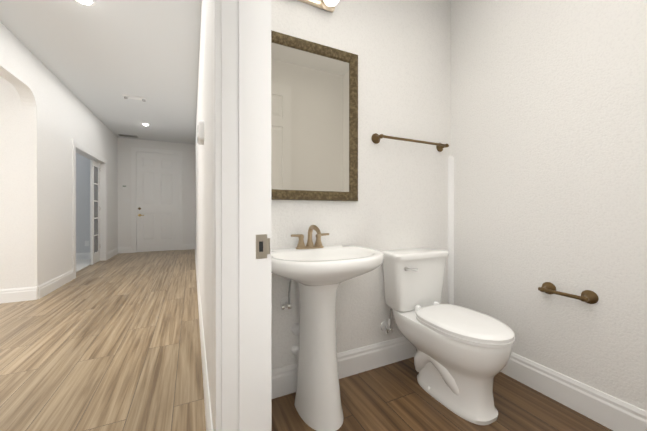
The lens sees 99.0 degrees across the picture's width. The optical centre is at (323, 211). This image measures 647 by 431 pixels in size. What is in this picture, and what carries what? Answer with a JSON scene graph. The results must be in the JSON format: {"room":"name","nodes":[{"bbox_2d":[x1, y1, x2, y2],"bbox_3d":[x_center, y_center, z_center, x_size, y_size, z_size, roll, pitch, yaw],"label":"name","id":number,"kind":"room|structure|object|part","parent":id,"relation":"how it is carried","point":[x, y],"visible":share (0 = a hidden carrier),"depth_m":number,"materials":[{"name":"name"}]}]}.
{"room":"hallway","nodes":[
{"label":"hallway","id":0,"kind":"room"},
{"bbox_2d":[0,76,21,289],"bbox_3d":[-5.363,-0.371,2.192,4.375,2.740,0.125,0,0,-25],"label":"wall","id":1,"kind":"structure","parent":0,"point":[10,190],"depth_m":3.04,"materials":[{"name":"paint"}]},
{"bbox_2d":[0,286,36,303],"bbox_3d":[-5.262,0.925,2.165,4.470,0.148,0.016,0,0,-25],"label":"baseboard","id":2,"kind":"structure","parent":1,"relation":"attached to","point":[18,294],"depth_m":3.05,"materials":[{"name":"white paint"}]},
{"bbox_2d":[0,22,117,287],"bbox_3d":[-2.655,-0.370,1.739,0.125,2.740,10.500,0,0,-25],"label":"wall","id":3,"kind":"structure","parent":0,"point":[58,115],"depth_m":3.38,"materials":[{"name":"paint"}]},
{"bbox_2d":[37,269,73,298],"bbox_3d":[-3.458,0.921,3.594,0.016,0.148,1.015,0,0,-25],"label":"baseboard","id":4,"kind":"structure","parent":3,"relation":"attached to","point":[48,287],"depth_m":3.49,"materials":[{"name":"white paint"}]},
{"bbox_2d":[72,139,106,278],"bbox_3d":[-4.125,-0.036,4.828,0.155,2.055,1.790,0,0,-25],"label":"door frame","id":5,"kind":"structure","parent":3,"relation":"attached to","point":[78,145],"depth_m":5.13,"materials":[{"name":"white paint"}]},
{"bbox_2d":[90,160,99,264],"bbox_3d":[-4.409,0.010,5.333,0.035,1.952,0.436,0,0,-25],"label":"french door","id":6,"kind":"structure","parent":3,"relation":"in","point":[95,211],"depth_m":5.28,"materials":[{"name":"white paint"}]},
{"bbox_2d":[107,247,118,259],"bbox_3d":[-4.647,0.914,6.090,0.016,0.148,0.935,0,0,-25],"label":"baseboard","id":7,"kind":"structure","parent":3,"relation":"attached to","point":[115,251],"depth_m":6.05,"materials":[{"name":"white paint"}]},
{"bbox_2d":[76,153,89,252],"bbox_3d":[-6.196,-0.379,5.106,3.375,2.740,0.125,0,0,-25],"label":"wall","id":8,"kind":"structure","parent":0,"point":[82,199],"depth_m":5.64,"materials":[{"name":"white paint"}]},
{"bbox_2d":[76,252,90,259],"bbox_3d":[-6.165,0.917,5.046,3.375,0.148,0.016,0,0,-25],"label":"baseboard","id":9,"kind":"structure","parent":8,"relation":"attached to","point":[79,256],"depth_m":5.63,"materials":[{"name":"white paint"}]},
{"bbox_2d":[76,259,90,271],"bbox_3d":[-5.558,0.989,3.769,3.375,0.012,2.845,0,0,-25],"label":"floor","id":10,"kind":"structure","parent":0,"point":[82,264],"depth_m":5.21,"materials":[{"name":"white"}]},
{"bbox_2d":[0,0,201,143],"bbox_3d":[-3.122,-1.789,1.512,8.090,0.100,10.750,0,0,-25],"label":"ceiling","id":11,"kind":"structure","parent":0,"point":[99,58],"depth_m":3.06,"materials":[{"name":"white paint"}]},
{"bbox_2d":[75,0,95,5],"bbox_3d":[-1.963,-1.726,2.253,0.164,0.030,0.164,0,0,-25],"label":"recessed light","id":12,"kind":"object","parent":11,"relation":"in","point":[89,2],"visible":1,"depth_m":2.27,"materials":[{"name":"white plastic"}]},
{"bbox_2d":[118,134,137,137],"bbox_3d":[-4.513,-1.749,6.388,0.360,0.009,0.180,0,0,-25],"label":"ceiling vent","id":13,"kind":"object","parent":11,"relation":"in","point":[128,135],"visible":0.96,"depth_m":6.38,"materials":[{"name":"silver metal"}]},
{"bbox_2d":[122,94,146,101],"bbox_3d":[-2.882,-1.726,4.219,0.300,0.040,0.100,0,0,-25],"label":"ceiling detector","id":14,"kind":"object","parent":11,"relation":"attached to","point":[143,99],"visible":1,"depth_m":4.20,"materials":[{"name":"white plastic"}]},
{"bbox_2d":[117,137,194,246],"bbox_3d":[-5.713,-0.382,6.167,5.410,2.740,0.125,0,0,-25],"label":"wall","id":15,"kind":"structure","parent":0,"point":[124,145],"depth_m":6.74,"materials":[{"name":"paint"}]},
{"bbox_2d":[136,152,177,251],"bbox_3d":[-4.114,-0.234,6.863,0.900,2.432,0.106,0,0,-25],"label":"front door","id":16,"kind":"structure","parent":15,"relation":"in","point":[157,201],"depth_m":6.86,"materials":[{"name":"white paint"}]},
{"bbox_2d":[131,147,182,252],"bbox_3d":[-4.138,-0.281,6.908,1.090,2.535,0.140,0,0,-25],"label":"door frame","id":17,"kind":"structure","parent":15,"relation":"attached to","point":[133,197],"depth_m":6.73,"materials":[{"name":"white paint"}]},
{"bbox_2d":[195,0,213,430],"bbox_3d":[-1.043,-0.372,2.506,0.125,2.740,10.500,0,0,-25],"label":"wall","id":18,"kind":"structure","parent":0,"point":[204,201],"depth_m":1.56,"materials":[{"name":"paint"}]},
{"bbox_2d":[197,120,203,144],"bbox_3d":[-0.838,-0.536,1.883,0.038,0.132,0.180,0,0,-25],"label":"thermostat","id":19,"kind":"object","parent":18,"relation":"attached to","point":[200,139],"visible":1,"depth_m":1.81,"materials":[{"name":"white plastic"}]},
{"bbox_2d":[194,244,212,430],"bbox_3d":[-1.845,0.920,4.030,0.016,0.148,7.065,0,0,-25],"label":"baseboard","id":20,"kind":"structure","parent":18,"relation":"attached to","point":[208,416],"depth_m":1.55,"materials":[{"name":"white paint"}]},
{"bbox_2d":[213,0,271,430],"bbox_3d":[-0.038,-0.264,0.393,0.155,2.535,1.050,0,0,-25],"label":"door frame","id":21,"kind":"structure","parent":18,"relation":"attached to","point":[244,189],"depth_m":0.77,"materials":[{"name":"white paint"}]},
{"bbox_2d":[256,234,269,258],"bbox_3d":[-0.177,0.102,0.810,0.047,0.070,0.014,0,0,-25],"label":"strike plate","id":22,"kind":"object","parent":21,"relation":"attached to","point":[262,246],"depth_m":0.80,"materials":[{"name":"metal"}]},
{"bbox_2d":[0,249,612,430],"bbox_3d":[-3.122,1.031,1.520,8.090,0.060,10.750,0,0,-25],"label":"floor","id":23,"kind":"structure","parent":0,"point":[113,343],"depth_m":1.67,"materials":[{"name":"brown wood"}]},
{"bbox_2d":[271,245,383,430],"bbox_3d":[0.004,0.601,1.350,0.620,0.800,0.482,0,0,-25],"label":"pedestal sink","id":24,"kind":"object","parent":23,"relation":"on","point":[318,275],"visible":0.9,"depth_m":1.30,"materials":[{"name":"white ceramic"}]},
{"bbox_2d":[291,225,328,248],"bbox_3d":[-0.051,0.135,1.465,0.224,0.131,0.160,0,0,-25],"label":"faucet","id":25,"kind":"object","parent":24,"relation":"on","point":[310,244],"visible":1,"depth_m":1.49,"materials":[{"name":"beige"}]},
{"bbox_2d":[382,248,514,424],"bbox_3d":[0.683,0.626,1.551,0.437,0.749,0.702,0,0,-25],"label":"toilet","id":26,"kind":"object","parent":23,"relation":"on","point":[462,356],"visible":1,"depth_m":1.43,"materials":[{"name":"white ceramic"}]},
{"bbox_2d":[271,0,450,369],"bbox_3d":[0.282,-0.370,1.822,1.680,2.740,0.125,0,0,-25],"label":"wall","id":27,"kind":"structure","parent":0,"point":[401,49],"depth_m":1.79,"materials":[{"name":"paint"}]},
{"bbox_2d":[280,280,291,309],"bbox_3d":[-0.198,0.445,1.484,0.076,0.176,0.076,0,0,-25],"label":"shutoff valve","id":28,"kind":"object","parent":27,"relation":"attached to","point":[285,302],"visible":1,"depth_m":1.47,"materials":[{"name":"silver metal"}]},
{"bbox_2d":[292,323,298,356],"bbox_3d":[-0.143,0.714,1.531,0.058,0.174,0.038,0,0,-25],"label":"drain","id":29,"kind":"object","parent":27,"relation":"attached to","point":[295,331],"visible":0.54,"depth_m":1.51,"materials":[{"name":"white plastic"}]},
{"bbox_2d":[271,30,357,200],"bbox_3d":[-0.105,-0.512,1.549,0.697,0.895,0.032,0,0,-25],"label":"framed mirror","id":30,"kind":"object","parent":27,"relation":"attached to","point":[314,121],"visible":0.65,"depth_m":1.58,"materials":[{"name":"brown metal"}]},
{"bbox_2d":[298,0,338,11],"bbox_3d":[-0.155,-1.201,1.459,0.532,0.120,0.149,0,0,-25],"label":"sconce","id":31,"kind":"object","parent":27,"relation":"attached to","point":[321,4],"depth_m":1.56,"materials":[{"name":"beige glass"}]},
{"bbox_3d":[0.045,-1.189,1.522,0.096,0.096,0.091,0,0,-25],"label":"vanity sconce with bulb","id":32,"kind":"part","parent":31,"relation":"part of","materials":[{"name":"white glass"}]},
{"bbox_2d":[272,337,416,398],"bbox_3d":[0.244,0.926,1.729,1.530,0.148,0.016,0,0,-25],"label":"baseboard","id":33,"kind":"structure","parent":27,"relation":"attached to","point":[362,359],"depth_m":1.71,"materials":[{"name":"white paint"}]},
{"bbox_2d":[380,309,392,332],"bbox_3d":[0.414,0.694,1.766,0.076,0.176,0.094,0,0,-25],"label":"shutoff valve","id":34,"kind":"object","parent":27,"relation":"attached to","point":[385,327],"visible":1,"depth_m":1.75,"materials":[{"name":"silver metal"}]},
{"bbox_2d":[372,133,448,151],"bbox_3d":[0.610,-0.470,1.866,0.636,0.065,0.076,0,0,-25],"label":"towel rail","id":35,"kind":"object","parent":27,"relation":"attached to","point":[376,137],"visible":1,"depth_m":1.80,"materials":[{"name":"brown metal"}]},
{"bbox_2d":[451,0,646,410],"bbox_3d":[1.392,-0.369,1.298,0.125,2.740,1.775,0,0,-25],"label":"wall","id":36,"kind":"structure","parent":0,"point":[549,126],"depth_m":1.47,"materials":[{"name":"paint"}]},
{"bbox_2d":[448,156,453,304],"bbox_3d":[0.947,0.218,2.054,0.030,1.267,0.030,0,0,-25],"label":"trim","id":37,"kind":"structure","parent":36,"relation":"attached to","point":[451,229],"depth_m":2.05,"materials":[{"name":"white paint"}]},
{"bbox_2d":[538,282,598,303],"bbox_3d":[1.228,0.416,1.407,0.078,0.065,0.236,0,0,-25],"label":"paper holder","id":38,"kind":"object","parent":36,"relation":"attached to","point":[589,296],"visible":1,"depth_m":1.36,"materials":[{"name":"brown metal"}]},
{"bbox_2d":[500,352,646,430],"bbox_3d":[1.302,0.927,1.328,0.016,0.148,1.650,0,0,-25],"label":"baseboard","id":39,"kind":"structure","parent":36,"relation":"attached to","point":[606,410],"depth_m":1.38,"materials":[{"name":"white paint"}]}
]}

